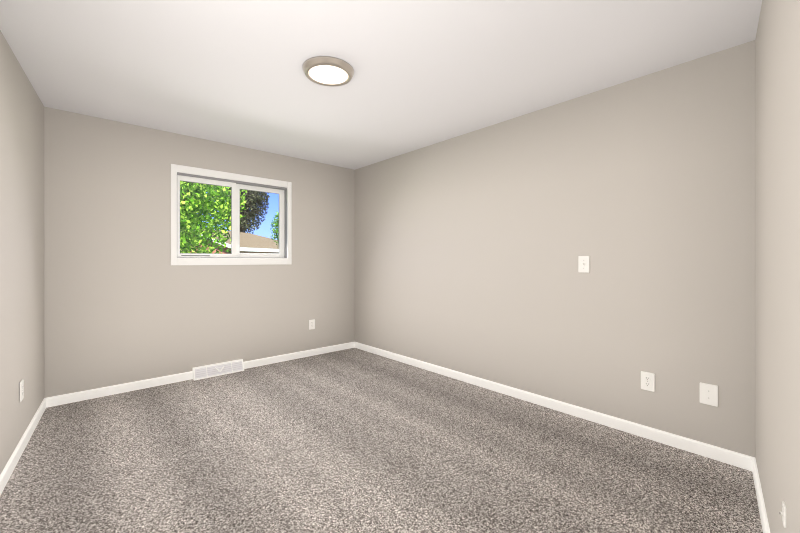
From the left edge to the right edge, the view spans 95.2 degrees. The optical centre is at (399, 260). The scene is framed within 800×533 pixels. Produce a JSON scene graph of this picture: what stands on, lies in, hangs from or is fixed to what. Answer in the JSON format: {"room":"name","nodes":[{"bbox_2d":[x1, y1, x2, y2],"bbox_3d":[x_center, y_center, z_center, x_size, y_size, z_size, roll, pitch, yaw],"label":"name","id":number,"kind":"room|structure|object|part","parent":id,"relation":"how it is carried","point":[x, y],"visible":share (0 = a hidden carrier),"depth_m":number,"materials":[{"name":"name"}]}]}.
{"room":"empty bedroom","nodes":[
{"label":"empty bedroom","id":0,"kind":"room"},
{"bbox_2d":[0,30,43,474],"bbox_3d":[-1.641,-0.028,1.146,0.217,2.435,4.652,0,0,-37],"label":"wall","id":1,"kind":"structure","parent":0,"point":[21,231],"depth_m":2.29,"materials":[{"name":"paint"}]},
{"bbox_2d":[20,379,23,401],"bbox_3d":[-2.363,0.813,2.282,0.008,0.122,0.080,0,0,-37],"label":"outlet","id":2,"kind":"object","parent":1,"relation":"attached to","point":[21,389],"visible":1,"depth_m":2.27,"materials":[{"name":"white plastic"}]},
{"bbox_2d":[0,398,45,495],"bbox_3d":[-1.550,1.151,1.215,0.013,0.078,4.372,0,0,-37],"label":"baseboard","id":3,"kind":"structure","parent":1,"relation":"attached to","point":[8,469],"depth_m":2.21,"materials":[{"name":"white wood"}]},
{"bbox_2d":[44,107,354,397],"bbox_3d":[-1.796,-0.028,4.031,3.052,2.435,0.140,0,0,-42],"label":"wall","id":4,"kind":"structure","parent":0,"point":[125,301],"depth_m":3.47,"materials":[{"name":"paint"}]},
{"bbox_2d":[45,342,354,407],"bbox_3d":[-1.745,1.151,3.975,3.052,0.078,0.013,0,0,-42],"label":"baseboard","id":5,"kind":"structure","parent":4,"relation":"attached to","point":[99,392],"depth_m":3.46,"materials":[{"name":"white wood"}]},
{"bbox_2d":[192,359,243,380],"bbox_3d":[-1.885,1.134,3.807,0.485,0.112,0.072,0,0,-42],"label":"air vent","id":6,"kind":"object","parent":4,"relation":"in","point":[213,370],"visible":1,"depth_m":3.78,"materials":[{"name":"white metal"}]},
{"bbox_2d":[171,164,291,264],"bbox_3d":[-1.814,-0.446,4.018,1.248,0.988,0.156,0,0,-42],"label":"window","id":7,"kind":"structure","parent":4,"relation":"in","point":[175,169],"depth_m":3.86,"materials":[{"name":"white plastic"}]},
{"bbox_3d":[-2.010,-0.441,3.810,0.562,0.815,0.030,0,0,-42],"label":"window sash fixed","id":8,"kind":"part","parent":7,"relation":"part of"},
{"bbox_3d":[-1.823,-0.433,4.002,1.058,0.741,0.037,0,0,-42],"label":"glass","id":9,"kind":"part","parent":7,"relation":"part of","materials":[{"name":"clear glass"}]},
{"bbox_2d":[177,172,286,257],"bbox_3d":[-1.816,-0.448,4.021,1.146,0.841,0.128,0,0,-42],"label":"window frame","id":10,"kind":"structure","parent":7,"relation":"attached to","point":[265,186],"depth_m":4.02,"materials":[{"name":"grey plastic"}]},
{"bbox_2d":[236,184,283,257],"bbox_3d":[-1.609,-0.441,4.212,0.572,0.815,0.040,0,0,-42],"label":"slider","id":11,"kind":"object","parent":7,"relation":"attached to","point":[281,226],"visible":0.83,"depth_m":4.21,"materials":[{"name":"white plastic"}]},
{"bbox_2d":[309,319,314,329],"bbox_3d":[-1.100,0.800,4.565,0.080,0.122,0.008,0,0,-42],"label":"outlet","id":12,"kind":"object","parent":4,"relation":"attached to","point":[312,324],"visible":1,"depth_m":4.57,"materials":[{"name":"white plastic"}]},
{"bbox_2d":[0,0,761,169],"bbox_3d":[-0.432,-1.305,2.243,3.813,0.120,4.837,0,0,-42],"label":"ceiling","id":13,"kind":"structure","parent":0,"point":[426,72],"depth_m":2.25,"materials":[{"name":"paint"}]},
{"bbox_2d":[302,56,353,86],"bbox_3d":[-0.467,-1.226,2.388,0.330,0.037,0.330,0,0,-42],"label":"ceiling light","id":14,"kind":"object","parent":13,"relation":"in","point":[327,71],"visible":1,"depth_m":2.34,"materials":[{"name":"silver metal"}]},
{"bbox_2d":[308,64,348,84],"bbox_3d":[-0.467,-1.212,2.388,0.259,0.004,0.259,0,0,-42],"label":"diffuser","id":15,"kind":"object","parent":14,"relation":"attached to","point":[321,74],"depth_m":2.38,"materials":[{"name":"white glass"}]},
{"bbox_2d":[0,348,762,532],"bbox_3d":[-0.432,1.250,2.243,3.813,0.120,4.837,0,0,-42],"label":"floor","id":16,"kind":"structure","parent":0,"point":[353,440],"depth_m":2.12,"materials":[{"name":"grey carpet"}]},
{"bbox_2d":[355,40,754,456],"bbox_3d":[0.744,-0.028,3.579,0.187,2.435,4.229,0,0,-42],"label":"wall","id":17,"kind":"structure","parent":0,"point":[470,247],"depth_m":2.70,"materials":[{"name":"paint"}]},
{"bbox_2d":[355,342,754,470],"bbox_3d":[0.687,1.151,3.529,0.057,0.078,3.947,0,0,-42],"label":"baseboard","id":18,"kind":"structure","parent":17,"relation":"attached to","point":[736,459],"depth_m":2.69,"materials":[{"name":"white wood"}]},
{"bbox_2d":[578,256,589,272],"bbox_3d":[1.379,0.028,2.744,0.023,0.126,0.080,0,0,-42],"label":"toggle light switch","id":19,"kind":"object","parent":17,"relation":"attached to","point":[583,264],"visible":1,"depth_m":2.74,"materials":[{"name":"white plastic"}]},
{"bbox_2d":[641,371,654,391],"bbox_3d":[1.657,0.809,2.443,0.009,0.122,0.080,0,0,-42],"label":"outlet","id":20,"kind":"object","parent":17,"relation":"attached to","point":[648,381],"visible":1,"depth_m":2.44,"materials":[{"name":"white plastic"}]},
{"bbox_2d":[700,382,717,406],"bbox_3d":[1.867,0.810,2.207,0.008,0.126,0.086,0,0,-42],"label":"electrical outlet cover","id":21,"kind":"object","parent":17,"relation":"attached to","point":[708,394],"visible":1,"depth_m":2.20,"materials":[{"name":"white plastic"}]},
{"bbox_2d":[755,0,799,532],"bbox_3d":[0.938,-0.028,0.719,0.140,2.435,3.421,0,0,41],"label":"wall","id":22,"kind":"structure","parent":0,"point":[777,248],"depth_m":1.30,"materials":[{"name":"paint"}]},
{"bbox_2d":[752,458,769,532],"bbox_3d":[0.880,1.151,0.769,0.013,0.078,3.421,0,0,41],"label":"baseboard","id":23,"kind":"structure","parent":22,"relation":"attached to","point":[762,512],"depth_m":1.72,"materials":[{"name":"white wood"}]},
{"bbox_2d":[780,501,785,527],"bbox_3d":[1.235,0.818,1.177,0.044,0.066,0.015,0,0,-42],"label":"jack","id":24,"kind":"object","parent":22,"relation":"attached to","point":[783,513],"visible":1,"depth_m":1.17,"materials":[{"name":"white plastic"}]},
{"label":"outside","id":25,"kind":"structure","parent":0,"visible":0},
{"bbox_3d":[-36.861,2.490,67.085,150.000,0.200,139.400,0,0,-42],"label":"lawn","id":26,"kind":"structure","parent":25,"visible":0},
{"bbox_2d":[182,186,230,253],"bbox_3d":[-9.335,-1.569,14.228,5.190,7.939,5.194,0,0,-42],"label":"greens","id":27,"kind":"object","parent":26,"relation":"on","point":[226,234],"depth_m":14.83,"materials":[{"name":"green plant"}]},
{"bbox_2d":[180,181,246,253],"bbox_3d":[-5.296,-0.885,7.533,3.955,6.575,3.777,0,0,-42],"label":"maple","id":28,"kind":"object","parent":26,"relation":"on","point":[188,214],"depth_m":7.48,"materials":[{"name":"green plant"}]},
{"bbox_2d":[190,230,278,253],"bbox_3d":[-13.057,0.025,30.319,8.760,4.730,11.260,0,0,18],"label":"house","id":29,"kind":"structure","parent":26,"relation":"on","point":[257,248],"depth_m":26.75,"materials":[{"name":"brick"}]},
{"bbox_2d":[212,187,269,233],"bbox_3d":[-16.436,-3.954,37.561,5.745,12.710,5.690,0,0,-42],"label":"plum","id":30,"kind":"object","parent":26,"relation":"on","point":[255,213],"depth_m":37.09,"materials":[{"name":"purple plant"}]},
{"bbox_2d":[270,211,278,244],"bbox_3d":[-5.769,-0.184,19.161,2.019,5.173,2.064,0,0,-42],"label":"greens","id":31,"kind":"object","parent":26,"relation":"on","point":[275,222],"depth_m":18.77,"materials":[{"name":"green plant"}]}
]}

